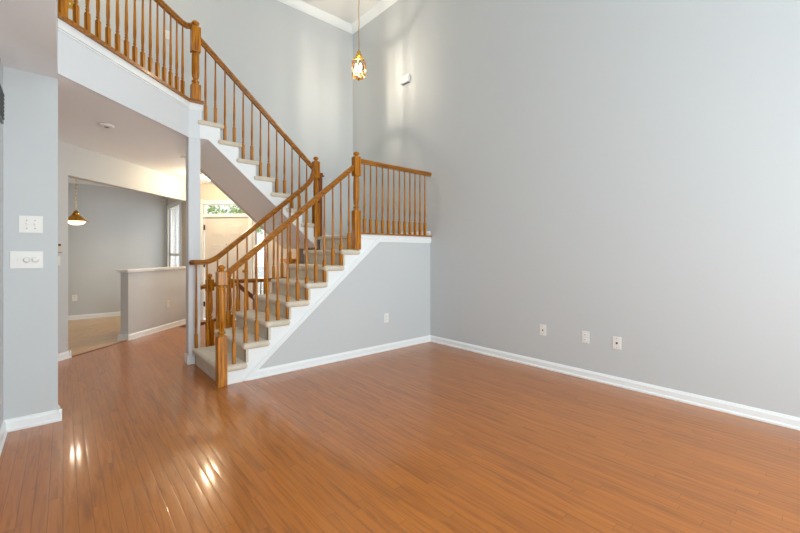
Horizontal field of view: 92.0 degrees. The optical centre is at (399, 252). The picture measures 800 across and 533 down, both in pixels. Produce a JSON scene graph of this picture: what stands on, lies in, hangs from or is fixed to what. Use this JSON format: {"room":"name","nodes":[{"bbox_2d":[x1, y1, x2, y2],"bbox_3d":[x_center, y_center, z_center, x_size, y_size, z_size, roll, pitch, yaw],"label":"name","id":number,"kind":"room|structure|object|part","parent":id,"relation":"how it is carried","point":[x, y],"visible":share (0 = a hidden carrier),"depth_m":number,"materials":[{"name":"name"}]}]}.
{"room":"living room","nodes":[
{"label":"living room","id":0,"kind":"room"},
{"bbox_2d":[0,58,2,427],"bbox_3d":[-0.981,-0.025,0.537,0.120,2.650,5.900,0,0,-41],"label":"wall","id":1,"kind":"structure","parent":0,"point":[1,64],"depth_m":2.71,"materials":[{"name":"grey paint"}]},
{"bbox_2d":[0,85,4,123],"bbox_3d":[-2.629,-1.015,2.530,0.018,0.220,0.480,0,0,-41],"label":"air vent","id":2,"kind":"object","parent":1,"relation":"in","point":[2,95],"visible":1,"depth_m":2.61,"materials":[{"name":"plastic"}]},
{"bbox_2d":[0,420,7,455],"bbox_3d":[-0.927,1.256,0.585,0.024,0.088,5.900,0,0,-41],"label":"baseboard","id":3,"kind":"structure","parent":1,"relation":"attached to","point":[3,431],"depth_m":2.66,"materials":[{"name":"white paint"}]},
{"bbox_2d":[3,67,57,419],"bbox_3d":[-3.510,-0.025,2.325,2.170,2.650,0.120,0,0,-41],"label":"wall","id":4,"kind":"structure","parent":0,"point":[30,126],"depth_m":2.89,"materials":[{"name":"grey paint"}]},
{"bbox_2d":[10,251,42,268],"bbox_3d":[-2.775,0.051,2.870,0.178,0.128,0.026,0,0,-41],"label":"dimmer switch","id":5,"kind":"object","parent":4,"relation":"attached to","point":[18,259],"visible":1,"depth_m":2.87,"materials":[{"name":"white plastic"}]},
{"bbox_3d":[-2.773,0.051,2.868,0.042,0.042,0.020,0,0,-41],"label":"dimmer knob","id":6,"kind":"part","parent":5,"relation":"part of","materials":[{"name":"white plastic"}]},
{"bbox_3d":[-2.737,0.051,2.899,0.042,0.042,0.020,0,0,-41],"label":"dimmer knob","id":7,"kind":"part","parent":5,"relation":"part of","materials":[{"name":"white plastic"}]},
{"bbox_2d":[19,215,42,232],"bbox_3d":[-2.761,-0.214,2.888,0.132,0.128,0.018,0,0,-41],"label":"light switch","id":8,"kind":"object","parent":4,"relation":"attached to","point":[27,224],"visible":1,"depth_m":2.89,"materials":[{"name":"white plastic"}]},
{"bbox_2d":[4,409,61,431],"bbox_3d":[-2.748,1.256,2.895,0.320,0.088,0.024,0,0,-41],"label":"baseboard","id":9,"kind":"structure","parent":4,"relation":"attached to","point":[14,424],"depth_m":2.89,"materials":[{"name":"white paint"}]},
{"bbox_2d":[56,0,57,51],"bbox_3d":[-0.716,-2.825,0.683,0.120,2.750,5.770,0,0,-41],"label":"wall","id":10,"kind":"structure","parent":0,"point":[56,0],"depth_m":2.78,"materials":[{"name":"grey paint"}]},
{"bbox_2d":[0,0,212,186],"bbox_3d":[-2.459,-1.542,3.196,5.700,0.385,11.850,0,0,-41],"label":"ceiling","id":11,"kind":"structure","parent":0,"point":[137,139],"depth_m":3.71,"materials":[{"name":"paint"}]},
{"bbox_2d":[68,180,88,224],"bbox_3d":[-4.868,-0.887,5.799,0.320,0.924,0.320,0,0,-41],"label":"dome pendant","id":12,"kind":"object","parent":11,"relation":"hanging from","point":[75,218],"visible":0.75,"depth_m":5.76,"materials":[{"name":"gold metal"}]},
{"bbox_2d":[68,221,85,224],"bbox_3d":[-4.868,-0.465,5.799,0.230,0.080,0.230,0,0,-41],"label":"diffuser","id":13,"kind":"object","parent":12,"relation":"attached to","point":[69,222],"depth_m":5.75,"materials":[{"name":"white glass"}]},
{"bbox_3d":[-4.868,-0.525,5.799,0.320,0.100,0.320,0,0,-41],"label":"lamp shade","id":14,"kind":"part","parent":12,"relation":"part of","materials":[{"name":"gold metal"}]},
{"bbox_2d":[98,123,114,128],"bbox_3d":[-3.093,-1.337,4.069,0.136,0.027,0.136,0,0,-41],"label":"smoke detector","id":15,"kind":"object","parent":11,"relation":"attached to","point":[104,125],"visible":1,"depth_m":4.05,"materials":[{"name":"white plastic"}]},
{"bbox_2d":[200,173,209,180],"bbox_3d":[-3.285,-1.300,6.637,0.310,0.100,0.310,0,0,-41],"label":"ceiling light","id":16,"kind":"object","parent":11,"relation":"attached to","point":[201,174],"visible":0.39,"depth_m":6.55,"materials":[{"name":"white glass"}]},
{"bbox_2d":[68,183,167,315],"bbox_3d":[-6.779,-0.025,7.210,4.470,2.650,0.120,0,0,-41],"label":"wall","id":17,"kind":"structure","parent":0,"point":[125,229],"depth_m":7.86,"materials":[{"name":"grey paint"}]},
{"bbox_2d":[72,295,76,300],"bbox_3d":[-6.334,0.874,7.514,0.078,0.122,0.009,0,0,-41],"label":"wall outlet","id":18,"kind":"object","parent":17,"relation":"attached to","point":[74,297],"visible":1,"depth_m":7.51,"materials":[{"name":"white plastic"}]},
{"bbox_2d":[68,311,120,319],"bbox_3d":[-6.739,1.256,7.150,4.250,0.088,0.024,0,0,-41],"label":"baseboard","id":19,"kind":"structure","parent":17,"relation":"attached to","point":[109,314],"depth_m":7.70,"materials":[{"name":"white paint"}]},
{"bbox_2d":[58,141,185,353],"bbox_3d":[-4.177,-0.025,4.610,0.122,2.650,5.910,0,0,4],"label":"wall","id":20,"kind":"structure","parent":0,"point":[75,162],"depth_m":5.78,"materials":[{"name":"grey paint"}]},
{"bbox_2d":[58,243,61,252],"bbox_3d":[-4.101,-0.055,4.632,0.028,0.120,0.080,0,0,4],"label":"thermostat","id":21,"kind":"object","parent":20,"relation":"attached to","point":[59,244],"visible":0.54,"depth_m":4.64,"materials":[{"name":"beige plastic"}]},
{"bbox_2d":[58,351,71,360],"bbox_3d":[-4.195,1.256,3.278,0.024,0.088,3.049,0,0,4],"label":"baseboard","id":22,"kind":"structure","parent":20,"relation":"attached to","point":[64,355],"depth_m":4.70,"materials":[{"name":"white paint"}]},
{"bbox_2d":[118,334,128,340],"bbox_3d":[-4.101,1.256,5.731,0.160,0.088,0.024,0,0,4],"label":"baseboard","id":23,"kind":"structure","parent":20,"relation":"attached to","point":[121,337],"depth_m":5.72,"materials":[{"name":"white paint"}]},
{"bbox_2d":[116,266,200,272],"bbox_3d":[-4.040,0.269,6.623,0.190,0.047,1.875,0,0,4],"label":"trim","id":24,"kind":"structure","parent":20,"relation":"on","point":[173,267],"depth_m":6.13,"materials":[{"name":"white paint"}]},
{"bbox_2d":[127,318,200,340],"bbox_3d":[-3.968,1.256,6.633,0.027,0.088,1.844,0,0,4],"label":"baseboard","id":25,"kind":"structure","parent":20,"relation":"attached to","point":[139,334],"depth_m":6.31,"materials":[{"name":"white paint"}]},
{"bbox_2d":[58,30,200,139],"bbox_3d":[-2.517,-1.511,3.749,0.112,0.326,1.709,0,0,7],"label":"wall","id":26,"kind":"structure","parent":0,"point":[77,63],"depth_m":3.49,"materials":[{"name":"white paint"}]},
{"bbox_2d":[58,18,202,111],"bbox_3d":[-2.510,-1.711,3.729,0.146,0.078,1.766,0,0,7],"label":"trim","id":27,"kind":"structure","parent":26,"relation":"attached to","point":[63,27],"depth_m":3.47,"materials":[{"name":"white paint"}]},
{"bbox_2d":[58,0,203,104],"bbox_3d":[-2.518,-2.265,3.722,0.224,1.030,1.834,0,0,7],"label":"balcony railing","id":28,"kind":"object","parent":27,"relation":"on","point":[195,31],"visible":0.97,"depth_m":3.89,"materials":[{"name":"brown wood"}]},
{"bbox_3d":[-2.531,-2.635,3.698,0.108,0.076,1.651,0,0,5],"label":"handrail","id":29,"kind":"part","parent":28,"relation":"part of","materials":[{"name":"brown wood"}]},
{"bbox_3d":[-2.388,-2.205,4.506,0.098,0.850,0.098,0,0,-41],"label":"newel post","id":30,"kind":"part","parent":28,"relation":"part of","materials":[{"name":"brown wood"}]},
{"bbox_2d":[168,198,185,266],"bbox_3d":[-4.490,-0.025,7.881,0.100,2.650,1.880,0,0,-41],"label":"wall","id":31,"kind":"structure","parent":0,"point":[170,201],"depth_m":7.44,"materials":[{"name":"paint"}]},
{"bbox_2d":[167,201,181,266],"bbox_3d":[-4.679,0.040,8.028,0.090,2.160,1.350,0,0,-41],"label":"window","id":32,"kind":"structure","parent":31,"relation":"in","point":[176,213],"depth_m":8.14,"materials":[{"name":"white glass"}]},
{"bbox_3d":[-4.660,0.025,8.052,0.004,1.950,1.100,0,0,-41],"label":"glass pane","id":33,"kind":"part","parent":32,"relation":"part of","materials":[{"name":"glass"}]},
{"bbox_2d":[186,137,199,355],"bbox_3d":[-2.458,-0.030,4.584,0.126,2.660,0.140,0,0,-41],"label":"wall column","id":34,"kind":"structure","parent":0,"point":[192,144],"depth_m":4.53,"materials":[{"name":"white paint"}]},
{"bbox_2d":[184,353,194,364],"bbox_3d":[-2.458,1.248,4.584,0.156,0.105,0.170,0,0,-41],"label":"baseboard","id":35,"kind":"structure","parent":34,"relation":"attached to","point":[188,360],"depth_m":4.50,"materials":[{"name":"white paint"}]},
{"bbox_2d":[68,0,352,263],"bbox_3d":[-3.439,-1.450,5.069,6.685,5.500,0.120,0,0,-41],"label":"wall","id":36,"kind":"structure","parent":0,"point":[296,64],"depth_m":6.24,"materials":[{"name":"grey paint"}]},
{"bbox_2d":[68,0,73,9],"bbox_3d":[-3.908,-2.950,4.568,0.076,0.116,0.018,0,0,-41],"label":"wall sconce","id":37,"kind":"object","parent":36,"relation":"attached to","point":[70,2],"visible":0.73,"depth_m":4.57,"materials":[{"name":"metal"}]},
{"bbox_2d":[165,30,169,39],"bbox_3d":[-3.147,-2.960,5.232,0.075,0.115,0.018,0,0,-41],"label":"light switch","id":38,"kind":"object","parent":36,"relation":"attached to","point":[167,33],"visible":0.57,"depth_m":5.23,"materials":[{"name":"white plastic"}]},
{"bbox_2d":[277,0,352,33],"bbox_3d":[-3.321,-4.145,5.025,6.565,0.110,0.100,0,0,-41],"label":"trim","id":39,"kind":"structure","parent":36,"relation":"attached to","point":[299,5],"depth_m":6.70,"materials":[{"name":"white paint"}]},
{"bbox_2d":[200,184,268,318],"bbox_3d":[-3.123,-0.025,7.587,1.850,2.650,0.150,0,0,4],"label":"wall","id":40,"kind":"structure","parent":0,"point":[207,191],"depth_m":7.55,"materials":[{"name":"paint"}]},
{"bbox_2d":[204,204,235,214],"bbox_3d":[-3.396,-0.853,7.580,0.912,0.205,0.040,0,0,4],"label":"window","id":41,"kind":"structure","parent":40,"relation":"in","point":[205,205],"depth_m":7.59,"materials":[{"name":"white paint"}]},
{"bbox_2d":[203,217,247,318],"bbox_3d":[-3.404,0.296,7.535,0.902,1.988,0.112,0,0,4],"label":"door","id":42,"kind":"structure","parent":40,"relation":"in","point":[220,232],"depth_m":7.55,"materials":[{"name":"white paint"}]},
{"bbox_3d":[-3.577,0.810,7.554,0.270,0.580,0.016,0,0,4],"label":"panel","id":43,"kind":"part","parent":42,"relation":"part of","materials":[{"name":"white paint"}]},
{"bbox_3d":[-3.577,-0.440,7.554,0.270,0.240,0.016,0,0,4],"label":"panel","id":44,"kind":"part","parent":42,"relation":"part of","materials":[{"name":"white paint"}]},
{"bbox_3d":[-3.577,0.090,7.554,0.270,0.580,0.016,0,0,4],"label":"panel","id":45,"kind":"part","parent":42,"relation":"part of","materials":[{"name":"white paint"}]},
{"bbox_3d":[-3.218,-0.440,7.530,0.270,0.240,0.016,0,0,4],"label":"panel","id":46,"kind":"part","parent":42,"relation":"part of","materials":[{"name":"white paint"}]},
{"bbox_3d":[-3.218,0.090,7.530,0.270,0.580,0.016,0,0,4],"label":"panel","id":47,"kind":"part","parent":42,"relation":"part of","materials":[{"name":"white paint"}]},
{"bbox_3d":[-3.218,0.810,7.530,0.270,0.580,0.016,0,0,4],"label":"panel","id":48,"kind":"part","parent":42,"relation":"part of","materials":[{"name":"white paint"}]},
{"bbox_2d":[200,199,251,318],"bbox_3d":[-3.402,0.125,7.551,1.060,2.350,0.080,0,0,4],"label":"trim","id":49,"kind":"structure","parent":40,"relation":"attached to","point":[202,201],"depth_m":7.52,"materials":[{"name":"white paint"}]},
{"bbox_2d":[254,222,267,277],"bbox_3d":[-2.713,0.260,7.509,0.320,2.080,0.090,0,0,4],"label":"window","id":50,"kind":"structure","parent":40,"relation":"in","point":[254,222],"depth_m":7.52,"materials":[{"name":"white paint"}]},
{"bbox_2d":[269,240,295,293],"bbox_3d":[-2.147,-0.025,7.112,0.120,2.650,1.260,0,0,-41],"label":"wall","id":51,"kind":"structure","parent":0,"point":[293,251],"depth_m":7.24,"materials":[{"name":"paint"}]},
{"bbox_2d":[280,259,295,262],"bbox_3d":[-1.950,0.140,6.720,0.100,0.080,0.410,0,0,-41],"label":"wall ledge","id":52,"kind":"object","parent":51,"relation":"attached to","point":[284,260],"visible":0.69,"depth_m":6.65,"materials":[{"name":"brown wood"}]},
{"bbox_2d":[301,0,380,23],"bbox_3d":[-0.750,-4.250,2.080,6.805,0.100,8.160,0,0,-41],"label":"ceiling","id":53,"kind":"structure","parent":0,"point":[346,10],"depth_m":6.58,"materials":[{"name":"paint"}]},
{"bbox_2d":[352,2,365,80],"bbox_3d":[-0.628,-3.413,5.890,0.204,1.575,0.204,0,0,-41],"label":"lantern pendant","id":54,"kind":"object","parent":53,"relation":"hanging from","point":[360,69],"visible":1,"depth_m":5.87,"materials":[{"name":"gold metal"}]},
{"bbox_3d":[-0.628,-2.861,5.890,0.202,0.331,0.202,0,0,-41],"label":"frame","id":55,"kind":"part","parent":54,"relation":"part of","materials":[{"name":"gold metal"}]},
{"bbox_2d":[259,242,429,368],"bbox_3d":[-0.597,0.532,4.855,2.685,1.536,0.100,0,0,-41],"label":"wall","id":56,"kind":"structure","parent":0,"point":[393,278],"depth_m":5.01,"materials":[{"name":"grey paint"}]},
{"bbox_2d":[248,335,429,380],"bbox_3d":[-0.549,1.256,4.814,2.665,0.088,0.024,0,0,-41],"label":"baseboard","id":57,"kind":"structure","parent":56,"relation":"attached to","point":[279,369],"depth_m":4.60,"materials":[{"name":"white paint"}]},
{"bbox_2d":[384,313,388,322],"bbox_3d":[-0.181,0.867,5.145,0.078,0.122,0.009,0,0,-41],"label":"wall outlet","id":58,"kind":"object","parent":56,"relation":"attached to","point":[386,316],"visible":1,"depth_m":5.14,"materials":[{"name":"white plastic"}]},
{"bbox_2d":[361,234,430,242],"bbox_3d":[-0.053,-0.191,5.319,1.255,0.091,0.136,0,0,-41],"label":"trim","id":59,"kind":"structure","parent":56,"relation":"attached to","point":[385,238],"depth_m":5.29,"materials":[{"name":"white paint"}]},
{"bbox_2d":[0,316,799,532],"bbox_3d":[-2.048,1.340,3.475,6.685,0.080,11.730,0,0,-41],"label":"floor","id":60,"kind":"structure","parent":0,"point":[428,437],"depth_m":2.50,"materials":[{"name":"brown wood"}]},
{"bbox_2d":[72,340,127,356],"bbox_3d":[-4.085,1.298,5.258,0.047,0.008,0.917,0,0,4],"label":"trim","id":61,"kind":"structure","parent":60,"relation":"on","point":[124,340],"depth_m":5.23,"materials":[{"name":"brown wood"}]},
{"bbox_2d":[200,273,285,347],"bbox_3d":[-2.184,0.785,5.648,0.366,1.030,1.757,0,0,35],"label":"railing","id":62,"kind":"object","parent":60,"relation":"on","point":[211,284],"visible":0.23,"depth_m":5.11,"materials":[{"name":"brown wood"}]},
{"bbox_3d":[-2.532,0.433,4.961,0.066,0.065,0.226,0,0,8],"label":"handrail","id":63,"kind":"part","parent":62,"relation":"part of","materials":[{"name":"brown wood"}]},
{"bbox_3d":[-2.495,0.900,5.184,0.042,0.040,0.675,0,0,9],"label":"rail","id":64,"kind":"part","parent":62,"relation":"part of","materials":[{"name":"brown wood"}]},
{"bbox_3d":[-2.511,0.825,5.096,0.080,0.950,0.080,0,0,4],"label":"newel post","id":65,"kind":"part","parent":62,"relation":"part of","materials":[{"name":"brown wood"}]},
{"bbox_3d":[-2.439,0.835,5.516,0.080,0.930,0.080,0,0,-41],"label":"newel post","id":66,"kind":"part","parent":62,"relation":"part of","materials":[{"name":"brown wood"}]},
{"bbox_3d":[-2.136,0.660,5.648,0.528,0.482,0.066,0,0,-41],"label":"handrail","id":67,"kind":"part","parent":62,"relation":"part of","materials":[{"name":"brown wood"}]},
{"bbox_3d":[-1.988,0.409,5.911,1.120,0.057,0.066,0,0,-41],"label":"handrail","id":68,"kind":"part","parent":62,"relation":"part of","materials":[{"name":"brown wood"}]},
{"bbox_2d":[193,234,381,384],"bbox_3d":[-1.315,0.531,5.472,2.954,1.537,2.065,0,0,-41],"label":"staircase","id":69,"kind":"structure","parent":60,"relation":"on","point":[251,355],"depth_m":4.42,"materials":[{"name":"beige carpet"}]},
{"bbox_2d":[183,110,317,247],"bbox_3d":[-2.110,-0.908,5.450,1.598,1.668,1.054,0,0,-41],"label":"staircase","id":70,"kind":"structure","parent":69,"relation":"on","point":[220,160],"depth_m":5.15,"materials":[{"name":"white paint"}]},
{"bbox_2d":[201,37,323,236],"bbox_3d":[-1.763,-1.391,5.119,1.694,2.330,0.119,0,0,-41],"label":"stair railing","id":71,"kind":"object","parent":70,"relation":"on","point":[317,184],"visible":0.89,"depth_m":5.04,"materials":[{"name":"brown wood"}]},
{"bbox_3d":[-1.808,-1.872,5.059,1.548,1.367,0.066,0,0,-41],"label":"handrail","id":72,"kind":"part","parent":71,"relation":"part of","materials":[{"name":"brown wood"}]},
{"bbox_3d":[-1.214,-0.773,5.577,0.088,1.094,0.088,0,0,-41],"label":"newel post","id":73,"kind":"part","parent":71,"relation":"part of","materials":[{"name":"brown wood"}]},
{"bbox_3d":[-1.176,-0.704,5.650,0.110,0.935,0.090,0,0,-41],"label":"post","id":74,"kind":"part","parent":71,"relation":"part of","materials":[{"name":"brown wood"}]},
{"bbox_2d":[189,164,315,347],"bbox_3d":[-1.816,-0.077,4.988,1.637,2.369,0.083,0,0,-42],"label":"stair railing","id":75,"kind":"object","parent":69,"relation":"on","point":[295,194],"visible":0.84,"depth_m":4.88,"materials":[{"name":"brown wood"}]},
{"bbox_3d":[-1.806,-0.562,5.004,1.601,1.399,0.081,0,0,-41],"label":"handrail","id":76,"kind":"part","parent":75,"relation":"part of","materials":[{"name":"brown wood"}]},
{"bbox_2d":[215,152,360,387],"bbox_3d":[-1.145,0.018,4.295,1.683,2.565,0.095,0,0,-41],"label":"stair railing","id":77,"kind":"object","parent":69,"relation":"on","point":[221,276],"visible":1,"depth_m":4.16,"materials":[{"name":"brown wood"}]},
{"bbox_3d":[-1.743,0.741,3.768,0.088,1.118,0.088,0,0,-41],"label":"newel post","id":78,"kind":"part","parent":77,"relation":"part of","materials":[{"name":"brown wood"}]},
{"bbox_3d":[-1.152,-0.423,4.304,1.552,1.331,0.066,0,0,-41],"label":"handrail","id":79,"kind":"part","parent":77,"relation":"part of","materials":[{"name":"brown wood"}]},
{"bbox_3d":[-0.546,-0.622,4.822,0.088,1.156,0.088,0,0,-41],"label":"newel post","id":80,"kind":"part","parent":77,"relation":"part of","materials":[{"name":"brown wood"}]},
{"bbox_3d":[-0.932,0.518,4.476,1.762,1.511,0.007,0,0,-41],"label":"moulding","id":81,"kind":"part","parent":69,"relation":"part of","materials":[{"name":"white paint"}]},
{"bbox_2d":[361,159,431,236],"bbox_3d":[-0.047,-0.713,5.289,1.285,0.953,0.120,0,0,-41],"label":"landing railing","id":82,"kind":"object","parent":69,"relation":"on","point":[363,161],"visible":0.99,"depth_m":5.24,"materials":[{"name":"brown wood"}]},
{"bbox_3d":[-0.041,-1.161,5.281,1.285,0.057,0.066,0,0,-41],"label":"handrail","id":83,"kind":"part","parent":82,"relation":"part of","materials":[{"name":"brown wood"}]},
{"bbox_3d":[-0.047,-0.246,5.289,1.285,0.020,0.120,0,0,-41],"label":"plate","id":84,"kind":"part","parent":82,"relation":"part of","materials":[{"name":"brown wood"}]},
{"bbox_2d":[353,0,799,417],"bbox_3d":[1.728,-1.450,4.323,0.120,5.500,8.040,0,0,-41],"label":"wall","id":85,"kind":"structure","parent":0,"point":[629,170],"depth_m":3.86,"materials":[{"name":"grey paint"}]},
{"bbox_2d":[351,0,397,33],"bbox_3d":[1.685,-4.145,4.205,0.100,0.110,7.920,0,0,-41],"label":"trim","id":86,"kind":"structure","parent":85,"relation":"attached to","point":[382,5],"depth_m":6.69,"materials":[{"name":"white paint"}]},
{"bbox_2d":[400,74,409,85],"bbox_3d":[0.078,-2.727,6.081,0.055,0.117,0.190,0,0,-41],"label":"door chime","id":87,"kind":"object","parent":85,"relation":"attached to","point":[405,79],"visible":1,"depth_m":6.05,"materials":[{"name":"white plastic"}]},
{"bbox_2d":[390,231,429,234],"bbox_3d":[-0.226,-0.280,6.453,0.024,0.088,2.020,0,0,-41],"label":"baseboard","id":88,"kind":"structure","parent":85,"relation":"attached to","point":[427,232],"depth_m":5.88,"materials":[{"name":"white paint"}]},
{"bbox_2d":[540,324,545,335],"bbox_3d":[1.612,0.870,4.358,0.008,0.122,0.078,0,0,-41],"label":"cable jack","id":89,"kind":"object","parent":85,"relation":"attached to","point":[542,327],"visible":1,"depth_m":4.35,"materials":[{"name":"white plastic"}]},
{"bbox_2d":[582,331,588,342],"bbox_3d":[1.922,0.872,4.003,0.009,0.122,0.078,0,0,-41],"label":"wall outlet","id":90,"kind":"object","parent":85,"relation":"attached to","point":[585,334],"visible":1,"depth_m":4.00,"materials":[{"name":"white plastic"}]},
{"bbox_2d":[430,335,799,430],"bbox_3d":[2.378,1.256,3.470,0.024,0.088,5.900,0,0,-41],"label":"baseboard","id":91,"kind":"structure","parent":85,"relation":"attached to","point":[775,418],"depth_m":3.58,"materials":[{"name":"white paint"}]},
{"bbox_2d":[613,336,620,349],"bbox_3d":[2.121,0.881,3.776,0.008,0.122,0.078,0,0,-41],"label":"phone jack","id":92,"kind":"object","parent":85,"relation":"attached to","point":[616,340],"visible":1,"depth_m":3.77,"materials":[{"name":"white plastic"}]},
{"label":"outside","id":93,"kind":"structure","parent":0,"visible":0},
{"bbox_2d":[258,267,263,293],"bbox_3d":[-11.556,1.475,20.841,50.000,0.050,33.400,0,0,-41],"label":"ground","id":94,"kind":"structure","parent":93,"point":[260,269],"depth_m":23.80,"materials":[{"name":"white"}]},
{"bbox_2d":[207,205,262,236],"bbox_3d":[-5.157,-0.809,12.993,3.784,4.518,3.880,0,0,-41],"label":"tree","id":95,"kind":"object","parent":94,"relation":"on","point":[234,210],"visible":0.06,"depth_m":12.50,"materials":[{"name":"green plant"}]}
]}

